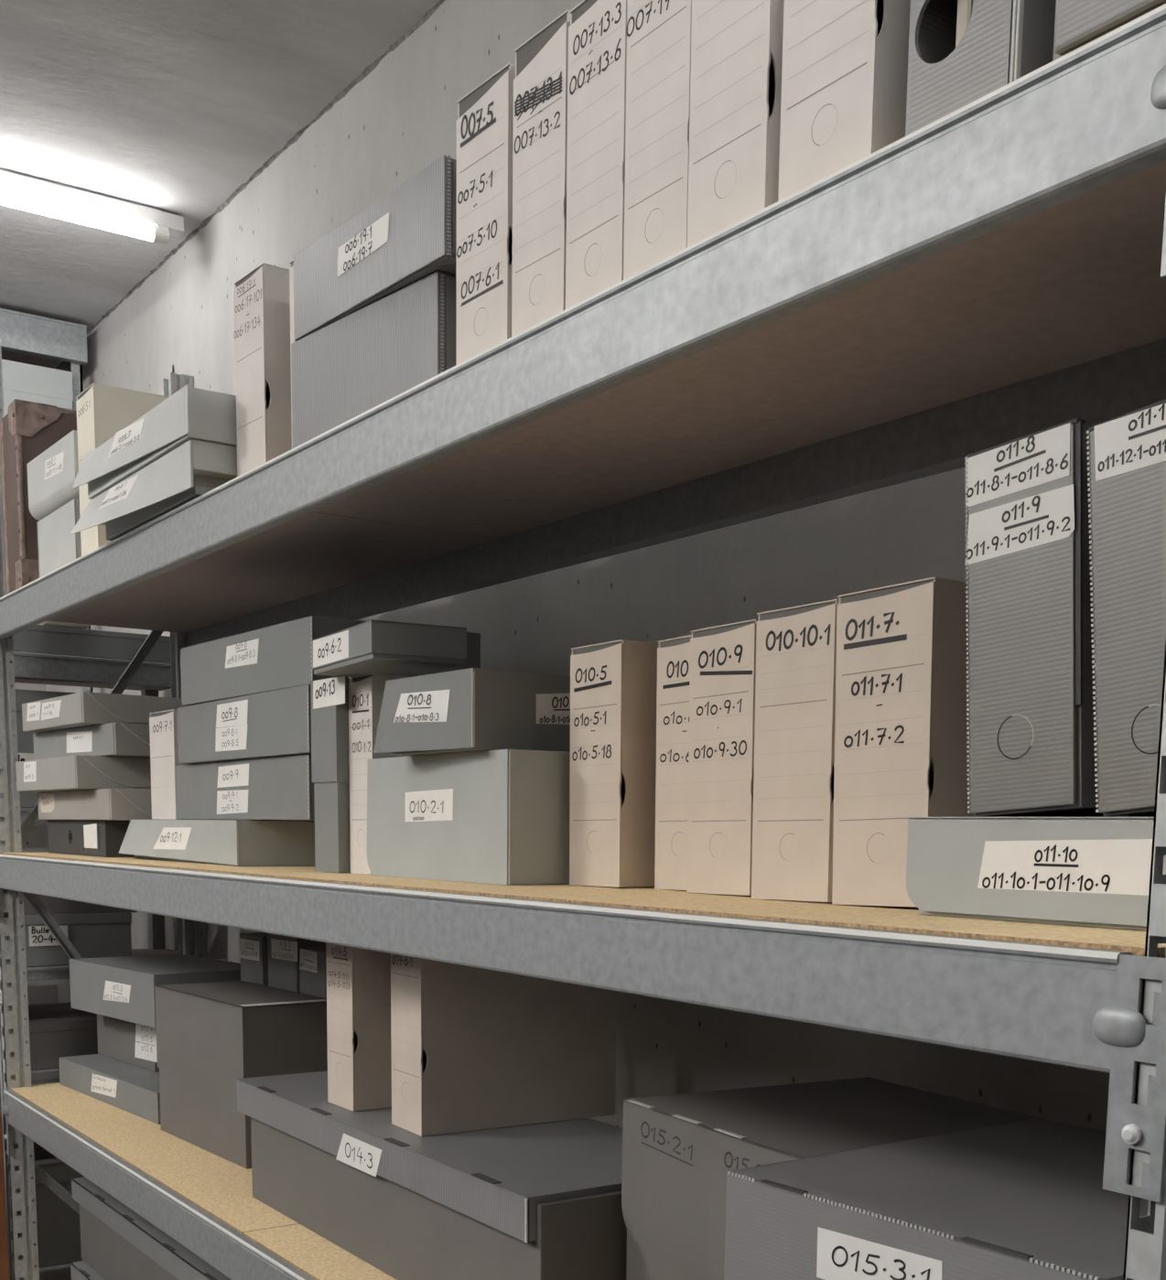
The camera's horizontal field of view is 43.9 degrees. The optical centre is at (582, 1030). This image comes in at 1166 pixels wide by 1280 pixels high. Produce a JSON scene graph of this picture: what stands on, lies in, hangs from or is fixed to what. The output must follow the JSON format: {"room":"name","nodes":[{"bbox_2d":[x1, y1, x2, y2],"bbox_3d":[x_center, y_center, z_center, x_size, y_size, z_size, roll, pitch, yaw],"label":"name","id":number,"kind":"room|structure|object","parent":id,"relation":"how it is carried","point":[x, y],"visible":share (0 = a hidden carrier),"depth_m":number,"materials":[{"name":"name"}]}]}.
{"room":"archive storage room","nodes":[
{"label":"archive storage room","id":0,"kind":"room"},
{"bbox_2d":[14,682,58,1004],"bbox_3d":[-5.480,-0.672,3.511,8.100,3.106,0.120,-5,10,-34],"label":"wall","id":1,"kind":"structure","parent":0,"point":[37,841],"depth_m":5.76,"materials":[{"name":"paint"}]},
{"bbox_2d":[0,0,440,330],"bbox_3d":[-2.923,-1.733,-0.341,8.300,0.120,9.000,-5,10,-34],"label":"ceiling","id":2,"kind":"structure","parent":0,"point":[170,106],"depth_m":3.38,"materials":[{"name":"concrete"}]},
{"bbox_2d":[0,169,183,245],"bbox_3d":[-1.728,-2.159,3.587,1.500,0.088,0.058,-5,10,-34],"label":"lamp","id":3,"kind":"object","parent":2,"relation":"attached to","point":[19,191],"visible":1,"depth_m":3.85,"materials":[{"name":"white plastic"}]},
{"bbox_2d":[46,0,1141,1131],"bbox_3d":[0.437,-0.415,2.203,0.120,3.106,9.000,-5,10,-34],"label":"wall","id":4,"kind":"structure","parent":0,"point":[402,117],"depth_m":2.67,"materials":[{"name":"paint"}]},
{"bbox_2d":[86,0,445,333],"bbox_3d":[0.400,-1.945,1.956,0.011,0.009,8.790,-5,10,-34],"label":"trim","id":5,"kind":"structure","parent":4,"relation":"attached to","point":[369,69],"depth_m":3.59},
{"bbox_3d":[-2.963,1.452,0.103,8.300,0.100,9.000,-5,10,-34],"label":"floor","id":6,"kind":"structure","parent":0,"visible":0},
{"bbox_2d":[0,1110,9,1279],"bbox_3d":[-1.713,0.570,3.655,0.490,0.700,0.030,-5,10,-34],"label":"wooden panel","id":7,"kind":"object","parent":6,"relation":"on","point":[4,1253],"visible":1,"depth_m":3.77,"materials":[{"name":"brown wood"}]},
{"bbox_2d":[0,308,93,692],"bbox_3d":[-2.669,-0.791,4.679,2.060,3.090,0.504,-5,10,-34],"label":"shelving rack","id":8,"kind":"object","parent":6,"relation":"on","point":[28,338],"visible":0.22,"depth_m":4.80,"materials":[{"name":"metal"}]},
{"bbox_2d":[1,359,73,415],"bbox_3d":[-2.324,-1.944,4.742,1.159,0.501,0.480,-5,10,-34],"label":"storage box","id":9,"kind":"object","parent":8,"relation":"on","point":[25,381],"visible":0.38,"depth_m":4.78,"materials":[{"name":"white cardboard"}]},
{"bbox_2d":[13,651,226,1279],"bbox_3d":[-1.740,-0.124,4.071,1.330,1.960,0.555,-5,10,-34],"label":"shelving rack","id":10,"kind":"object","parent":6,"relation":"on","point":[151,678],"visible":0.06,"depth_m":3.94,"materials":[{"name":"metal"}]},
{"bbox_2d":[0,1067,60,1111],"bbox_3d":[-1.617,0.143,4.181,0.504,0.120,0.484,-5,10,-34],"label":"box","id":11,"kind":"object","parent":10,"relation":"on","point":[49,1075],"visible":0.06,"depth_m":3.98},
{"bbox_2d":[28,1001,97,1070],"bbox_3d":[-1.615,0.016,4.181,0.524,0.129,0.454,-5,10,-34],"label":"box","id":12,"kind":"object","parent":11,"relation":"on","point":[57,1030],"visible":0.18,"depth_m":4.04,"materials":[{"name":"grey cardboard"}]},
{"bbox_2d":[15,688,76,807],"bbox_3d":[-1.600,-0.780,4.054,0.414,0.308,0.488,-5,10,-34],"label":"box","id":13,"kind":"object","parent":10,"relation":"on","point":[25,739],"visible":0.11,"depth_m":3.85,"materials":[{"name":"grey cardboard"}]},
{"bbox_2d":[33,1141,83,1267],"bbox_3d":[-1.613,0.484,4.234,0.524,0.290,0.484,-5,10,-34],"label":"box","id":14,"kind":"object","parent":10,"relation":"on","point":[59,1226],"visible":0.07,"depth_m":4.05,"materials":[{"name":"grey cardboard"}]},
{"bbox_2d":[24,912,131,967],"bbox_3d":[-1.590,-0.275,4.135,0.454,0.140,0.488,-5,10,-34],"label":"box","id":15,"kind":"object","parent":10,"relation":"on","point":[92,935],"visible":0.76,"depth_m":3.98,"materials":[{"name":"grey cardboard"}]},
{"bbox_2d":[23,894,136,914],"bbox_3d":[-1.580,-0.399,4.123,0.474,0.110,0.469,-5,10,-34],"label":"box","id":16,"kind":"object","parent":15,"relation":"on","point":[53,905],"visible":0.2,"depth_m":3.96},
{"bbox_2d":[12,624,170,663],"bbox_3d":[-1.565,-1.061,4.003,0.954,0.072,0.442,-5,10,-34],"label":"box","id":17,"kind":"object","parent":10,"relation":"on","point":[37,639],"visible":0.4,"depth_m":3.90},
{"bbox_2d":[37,621,89,629],"bbox_3d":[-1.460,-1.115,3.981,0.127,0.035,0.280,-5,10,-34],"label":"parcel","id":18,"kind":"object","parent":17,"relation":"on","point":[46,623],"visible":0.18,"depth_m":3.87,"materials":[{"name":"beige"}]},
{"bbox_2d":[0,3,1165,1279],"bbox_3d":[-0.326,-0.209,2.479,0.564,2.636,3.405,-5,10,-34],"label":"shelving rack","id":19,"kind":"object","parent":6,"relation":"on","point":[992,274],"visible":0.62,"depth_m":1.60,"materials":[{"name":"metal"}]},
{"bbox_2d":[0,398,76,594],"bbox_3d":[-1.180,-1.254,3.512,0.407,0.427,0.186,-4,9,-33],"label":"trunk","id":20,"kind":"object","parent":19,"relation":"on","point":[27,429],"visible":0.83,"depth_m":3.36,"materials":[{"name":"leather"}]},
{"bbox_2d":[36,498,81,577],"bbox_3d":[-1.033,-1.077,3.262,0.301,0.148,0.297,-5,10,-34],"label":"box","id":21,"kind":"object","parent":19,"relation":"on","point":[57,547],"visible":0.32,"depth_m":3.16,"materials":[{"name":"grey cardboard"}]},
{"bbox_2d":[26,430,79,520],"bbox_3d":[-1.031,-1.208,3.218,0.301,0.123,0.357,-5,10,-35],"label":"box","id":22,"kind":"object","parent":21,"relation":"on","point":[51,475],"visible":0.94,"depth_m":3.12,"materials":[{"name":"grey cardboard"}]},
{"bbox_2d":[70,1260,105,1279],"bbox_3d":[-0.814,0.737,3.330,0.381,0.173,1.200,-5,10,-34],"label":"lidded box","id":23,"kind":"object","parent":19,"relation":"on","point":[80,1270],"visible":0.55,"depth_m":3.64,"materials":[{"name":"grey cardboard"}]},
{"bbox_2d":[71,1176,230,1279],"bbox_3d":[-0.812,0.545,3.310,0.351,0.211,1.250,-5,10,-34],"label":"lidded box","id":24,"kind":"object","parent":23,"relation":"on","point":[117,1242],"visible":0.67,"depth_m":3.39,"materials":[{"name":"grey cardboard"}]},
{"bbox_2d":[47,819,134,857],"bbox_3d":[-1.083,-0.474,3.561,0.332,0.082,0.472,-5,10,-35],"label":"file box","id":25,"kind":"object","parent":19,"relation":"on","point":[93,838],"visible":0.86,"depth_m":3.38,"materials":[{"name":"black cardboard"}]},
{"bbox_2d":[37,788,153,820],"bbox_3d":[-1.069,-0.543,3.506,0.332,0.068,0.588,-5,10,-35],"label":"box","id":26,"kind":"object","parent":25,"relation":"on","point":[103,804],"visible":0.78,"depth_m":3.26,"materials":[{"name":"grey cardboard"}]},
{"bbox_2d":[15,754,150,792],"bbox_3d":[-1.136,-0.617,3.511,0.332,0.073,0.491,-5,10,-36],"label":"box","id":27,"kind":"object","parent":26,"relation":"on","point":[76,772],"visible":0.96,"depth_m":3.29,"materials":[{"name":"grey cardboard"}]},
{"bbox_2d":[32,722,150,760],"bbox_3d":[-1.069,-0.687,3.497,0.332,0.070,0.546,-6,10,-38],"label":"box","id":28,"kind":"object","parent":27,"relation":"on","point":[111,739],"visible":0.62,"depth_m":3.27,"materials":[{"name":"grey cardboard"}]},
{"bbox_2d":[21,691,187,732],"bbox_3d":[-1.112,-0.756,3.485,0.332,0.067,0.448,-5,10,-37],"label":"box","id":29,"kind":"object","parent":28,"relation":"on","point":[80,709],"visible":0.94,"depth_m":3.29,"materials":[{"name":"grey cardboard"}]},
{"bbox_2d":[59,1054,160,1124],"bbox_3d":[-1.075,0.132,3.629,0.251,0.072,0.639,-6,10,-39],"label":"box","id":30,"kind":"object","parent":19,"relation":"on","point":[134,1090],"visible":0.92,"depth_m":3.55,"materials":[{"name":"grey cardboard"}]},
{"bbox_2d":[96,1013,159,1071],"bbox_3d":[-1.061,0.010,3.756,0.241,0.134,0.415,-6,10,-40],"label":"box","id":31,"kind":"object","parent":30,"relation":"on","point":[134,1044],"visible":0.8,"depth_m":3.69,"materials":[{"name":"grey cardboard"}]},
{"bbox_2d":[69,953,240,1028],"bbox_3d":[-1.048,-0.107,3.647,0.301,0.126,0.487,-6,11,-41],"label":"box","id":32,"kind":"object","parent":31,"relation":"on","point":[119,987],"visible":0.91,"depth_m":3.54,"materials":[{"name":"grey cardboard"}]},
{"bbox_2d":[75,383,168,556],"bbox_3d":[-0.887,-1.139,3.033,0.300,0.337,0.119,-5,10,-35],"label":"box","id":33,"kind":"object","parent":19,"relation":"on","point":[102,411],"visible":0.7,"depth_m":2.92,"materials":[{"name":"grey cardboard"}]},
{"bbox_2d":[70,439,236,540],"bbox_3d":[-0.656,-0.943,2.597,0.371,0.075,0.538,-5,10,-34],"label":"box","id":34,"kind":"object","parent":19,"relation":"on","point":[194,468],"visible":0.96,"depth_m":2.42,"materials":[{"name":"grey cardboard"}]},
{"bbox_2d":[72,384,236,499],"bbox_3d":[-0.654,-1.020,2.585,0.353,0.078,0.574,-5,10,-34],"label":"box","id":35,"kind":"object","parent":34,"relation":"on","point":[190,413],"visible":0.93,"depth_m":2.37,"materials":[{"name":"grey cardboard"}]},
{"bbox_2d":[118,819,314,866],"bbox_3d":[-0.695,-0.396,3.023,0.360,0.085,0.638,-5,10,-34],"label":"box","id":36,"kind":"object","parent":19,"relation":"on","point":[239,843],"visible":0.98,"depth_m":2.76,"materials":[{"name":"grey cardboard"}]},
{"bbox_2d":[149,709,186,819],"bbox_3d":[-0.795,-0.574,3.157,0.250,0.227,0.145,-5,10,-36],"label":"box","id":37,"kind":"object","parent":36,"relation":"on","point":[163,725],"visible":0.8,"depth_m":3.08,"materials":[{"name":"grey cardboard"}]},
{"bbox_2d":[174,753,314,821],"bbox_3d":[-0.520,-0.466,2.827,0.331,0.111,0.675,-5,10,-34],"label":"box","id":38,"kind":"object","parent":36,"relation":"on","point":[281,788],"visible":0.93,"depth_m":2.69,"materials":[{"name":"grey cardboard"}]},
{"bbox_2d":[177,684,311,763],"bbox_3d":[-0.503,-0.571,2.769,0.331,0.112,0.632,-5,10,-35],"label":"box","id":39,"kind":"object","parent":38,"relation":"on","point":[277,723],"visible":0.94,"depth_m":2.64,"materials":[{"name":"grey cardboard"}]},
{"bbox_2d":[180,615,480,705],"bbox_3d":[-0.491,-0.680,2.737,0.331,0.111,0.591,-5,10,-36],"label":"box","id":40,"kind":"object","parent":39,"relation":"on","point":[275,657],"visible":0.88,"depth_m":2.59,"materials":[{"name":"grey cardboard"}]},
{"bbox_2d":[154,980,327,1168],"bbox_3d":[-0.730,0.080,3.111,0.205,0.327,0.464,-5,10,-37],"label":"lidded box","id":41,"kind":"object","parent":19,"relation":"on","point":[210,1036],"visible":0.73,"depth_m":2.97,"materials":[{"name":"grey cardboard"}]},
{"bbox_2d":[239,932,268,986],"bbox_3d":[-0.727,-0.010,3.388,0.101,0.430,0.133,-5,10,-34],"label":"box","id":42,"kind":"object","parent":19,"relation":"on","point":[253,951],"visible":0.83,"depth_m":3.32,"materials":[{"name":"grey cardboard"}]},
{"bbox_2d":[233,262,291,476],"bbox_3d":[-0.418,-1.026,2.341,0.260,0.316,0.108,-5,10,-37],"label":"box","id":43,"kind":"object","parent":19,"relation":"on","point":[262,302],"visible":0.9,"depth_m":2.24,"materials":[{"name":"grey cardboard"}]},
{"bbox_2d":[289,259,295,449],"bbox_3d":[-0.314,-0.998,2.216,0.260,0.298,0.061,-5,10,-34],"label":"box","id":44,"kind":"object","parent":19,"relation":"on","point":[291,270],"visible":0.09,"depth_m":2.15,"materials":[{"name":"grey"}]},
{"bbox_2d":[267,933,325,992],"bbox_3d":[-0.626,-0.005,3.251,0.101,0.460,0.166,-5,10,-35],"label":"box","id":45,"kind":"object","parent":19,"relation":"on","point":[284,973],"visible":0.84,"depth_m":3.19,"materials":[{"name":"grey cardboard"}]},
{"bbox_2d":[299,946,326,999],"bbox_3d":[-0.539,0.032,3.138,0.101,0.420,0.130,-5,10,-35],"label":"box","id":46,"kind":"object","parent":19,"relation":"on","point":[312,960],"visible":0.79,"depth_m":3.08,"materials":[{"name":"grey cardboard"}]},
{"bbox_2d":[310,676,350,872],"bbox_3d":[-0.291,-0.425,2.446,0.306,0.312,0.125,-5,10,-36],"label":"lidded box","id":47,"kind":"object","parent":19,"relation":"on","point":[328,696],"visible":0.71,"depth_m":2.36,"materials":[{"name":"grey cardboard"}]},
{"bbox_2d":[290,270,456,448],"bbox_3d":[-0.183,-0.896,2.031,0.300,0.151,0.372,-6,10,-40],"label":"box","id":48,"kind":"object","parent":19,"relation":"on","point":[358,362],"visible":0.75,"depth_m":1.91,"materials":[{"name":"grey cardboard"}]},
{"bbox_2d":[292,154,456,341],"bbox_3d":[-0.168,-1.024,1.982,0.301,0.114,0.405,-5,10,-37],"label":"box","id":49,"kind":"object","parent":48,"relation":"on","point":[407,235],"visible":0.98,"depth_m":1.85,"materials":[{"name":"grey cardboard"}]},
{"bbox_2d":[348,673,413,874],"bbox_3d":[-0.248,-0.417,2.385,0.260,0.313,0.083,-5,10,-35],"label":"box","id":50,"kind":"object","parent":19,"relation":"on","point":[366,692],"visible":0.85,"depth_m":2.31,"materials":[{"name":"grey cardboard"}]},
{"bbox_2d":[311,619,466,677],"bbox_3d":[-0.300,-0.577,2.206,0.148,0.053,0.271,-4,9,-28],"label":"lidded box","id":51,"kind":"object","parent":50,"relation":"on","point":[371,646],"visible":0.98,"depth_m":2.11,"materials":[{"name":"grey cardboard"}]},
{"bbox_2d":[236,1070,626,1279],"bbox_3d":[-0.206,0.246,2.359,0.358,0.219,1.024,-5,10,-34],"label":"lidded box","id":52,"kind":"object","parent":19,"relation":"on","point":[542,1200],"visible":0.78,"depth_m":2.13,"materials":[{"name":"grey cardboard"}]},
{"bbox_2d":[325,942,391,1111],"bbox_3d":[-0.295,-0.042,2.461,0.260,0.321,0.100,-5,10,-34],"label":"box","id":53,"kind":"object","parent":52,"relation":"on","point":[358,980],"visible":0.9,"depth_m":2.38,"materials":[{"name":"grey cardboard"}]},
{"bbox_2d":[390,953,616,1136],"bbox_3d":[-0.122,-0.017,2.300,0.350,0.321,0.108,-4,9,-32],"label":"box","id":54,"kind":"object","parent":52,"relation":"on","point":[473,1048],"visible":0.87,"depth_m":2.24,"materials":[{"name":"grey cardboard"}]},
{"bbox_2d":[366,749,570,884],"bbox_3d":[-0.084,-0.322,2.204,0.334,0.180,0.428,-5,10,-34],"label":"box","id":55,"kind":"object","parent":19,"relation":"on","point":[498,816],"visible":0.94,"depth_m":2.01,"materials":[{"name":"grey cardboard"}]},
{"bbox_2d":[373,667,570,755],"bbox_3d":[-0.095,-0.458,2.127,0.352,0.107,0.237,-5,10,-36],"label":"box","id":56,"kind":"object","parent":55,"relation":"on","point":[472,709],"visible":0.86,"depth_m":2.00,"materials":[{"name":"grey cardboard"}]},
{"bbox_2d":[456,63,515,365],"bbox_3d":[-0.014,-0.942,1.763,0.260,0.319,0.111,-5,10,-36],"label":"box","id":57,"kind":"object","parent":19,"relation":"on","point":[485,121],"visible":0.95,"depth_m":1.68,"materials":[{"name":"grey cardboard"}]},
{"bbox_2d":[511,10,570,336],"bbox_3d":[0.055,-0.929,1.661,0.260,0.324,0.102,-5,10,-36],"label":"box","id":58,"kind":"object","parent":19,"relation":"on","point":[540,82],"visible":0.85,"depth_m":1.58,"materials":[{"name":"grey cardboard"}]},
{"bbox_2d":[565,0,627,309],"bbox_3d":[0.119,-0.913,1.569,0.260,0.318,0.103,-5,10,-34],"label":"box","id":59,"kind":"object","parent":19,"relation":"on","point":[596,30],"visible":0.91,"depth_m":1.49,"materials":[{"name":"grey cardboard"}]},
{"bbox_2d":[569,639,658,887],"bbox_3d":[0.119,-0.360,1.995,0.260,0.316,0.112,-5,9,-36],"label":"box","id":60,"kind":"object","parent":19,"relation":"on","point":[613,684],"visible":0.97,"depth_m":1.90,"materials":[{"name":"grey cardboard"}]},
{"bbox_2d":[623,0,691,279],"bbox_3d":[0.178,-0.902,1.484,0.260,0.321,0.103,-5,10,-34],"label":"box","id":61,"kind":"object","parent":19,"relation":"on","point":[658,67],"visible":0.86,"depth_m":1.41,"materials":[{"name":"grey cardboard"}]},
{"bbox_2d":[654,634,691,890],"bbox_3d":[0.229,-0.344,1.897,0.260,0.314,0.101,-5,9,-35],"label":"box","id":62,"kind":"object","parent":19,"relation":"on","point":[672,654],"visible":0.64,"depth_m":1.84,"materials":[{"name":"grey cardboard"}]},
{"bbox_2d":[686,619,758,895],"bbox_3d":[0.267,-0.329,1.790,0.260,0.314,0.116,-5,9,-35],"label":"box","id":63,"kind":"object","parent":19,"relation":"on","point":[722,678],"visible":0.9,"depth_m":1.71,"materials":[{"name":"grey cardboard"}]},
{"bbox_2d":[686,0,784,247],"bbox_3d":[0.238,-0.887,1.381,0.260,0.321,0.111,-5,10,-34],"label":"box","id":64,"kind":"object","parent":19,"relation":"on","point":[736,45],"visible":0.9,"depth_m":1.31,"materials":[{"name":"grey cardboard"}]},
{"bbox_2d":[751,599,838,902],"bbox_3d":[0.332,-0.310,1.658,0.260,0.316,0.119,-5,9,-37],"label":"box","id":65,"kind":"object","parent":19,"relation":"on","point":[792,823],"visible":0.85,"depth_m":1.58,"materials":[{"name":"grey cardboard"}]},
{"bbox_2d":[621,1076,1054,1279],"bbox_3d":[0.317,0.268,1.819,0.403,0.338,0.378,-4,9,-29],"label":"lidded box","id":66,"kind":"object","parent":19,"relation":"on","point":[679,1150],"visible":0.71,"depth_m":1.77,"materials":[{"name":"grey cardboard"}]},
{"bbox_2d":[777,0,910,201],"bbox_3d":[0.311,-0.871,1.277,0.260,0.321,0.112,-5,10,-34],"label":"box","id":67,"kind":"object","parent":19,"relation":"on","point":[844,69],"visible":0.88,"depth_m":1.20,"materials":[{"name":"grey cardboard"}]},
{"bbox_2d":[831,576,984,906],"bbox_3d":[0.405,-0.296,1.547,0.260,0.319,0.126,-5,8,-37],"label":"box","id":68,"kind":"object","parent":19,"relation":"on","point":[900,736],"visible":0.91,"depth_m":1.46,"materials":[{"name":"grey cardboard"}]},
{"bbox_2d":[723,1118,1148,1279],"bbox_3d":[0.456,0.318,1.409,0.486,0.354,0.416,-5,10,-36],"label":"lidded box","id":69,"kind":"object","parent":19,"relation":"on","point":[1021,1199],"visible":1,"depth_m":1.32,"materials":[{"name":"cardboard"}]},
{"bbox_2d":[904,0,1055,136],"bbox_3d":[0.395,-0.853,1.158,0.260,0.320,0.108,-5,10,-34],"label":"box","id":70,"kind":"object","parent":19,"relation":"on","point":[1003,41],"visible":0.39,"depth_m":1.09,"materials":[{"name":"grey cardboard"}]},
{"bbox_2d":[955,0,972,47],"bbox_3d":[0.378,-0.821,1.164,0.200,0.250,0.026,-5,10,-34],"label":"folder","id":71,"kind":"object","parent":70,"relation":"in","point":[964,7],"visible":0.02,"depth_m":1.12,"materials":[{"name":"grey cardboard"}]},
{"bbox_2d":[905,817,1165,930],"bbox_3d":[0.529,-0.145,1.312,0.303,0.091,0.350,-5,10,-34],"label":"box","id":72,"kind":"object","parent":19,"relation":"on","point":[1075,871],"visible":0.99,"depth_m":1.25,"materials":[{"name":"grey cardboard"}]},
{"bbox_2d":[964,418,1128,817],"bbox_3d":[0.488,-0.364,1.345,0.261,0.329,0.138,-5,10,-36],"label":"box","id":73,"kind":"object","parent":72,"relation":"on","point":[1031,747],"visible":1,"depth_m":1.26,"materials":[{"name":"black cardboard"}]},
{"bbox_2d":[1086,398,1165,817],"bbox_3d":[0.558,-0.342,1.212,0.261,0.325,0.151,-5,10,-35],"label":"box","id":74,"kind":"object","parent":72,"relation":"on","point":[1126,453],"visible":0.98,"depth_m":1.16,"materials":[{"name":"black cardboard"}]},
{"bbox_2d":[1052,0,1165,61],"bbox_3d":[0.474,-0.836,1.041,0.264,0.320,0.120,-5,10,-34],"label":"box","id":75,"kind":"object","parent":19,"relation":"on","point":[1078,23],"visible":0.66,"depth_m":1.00,"materials":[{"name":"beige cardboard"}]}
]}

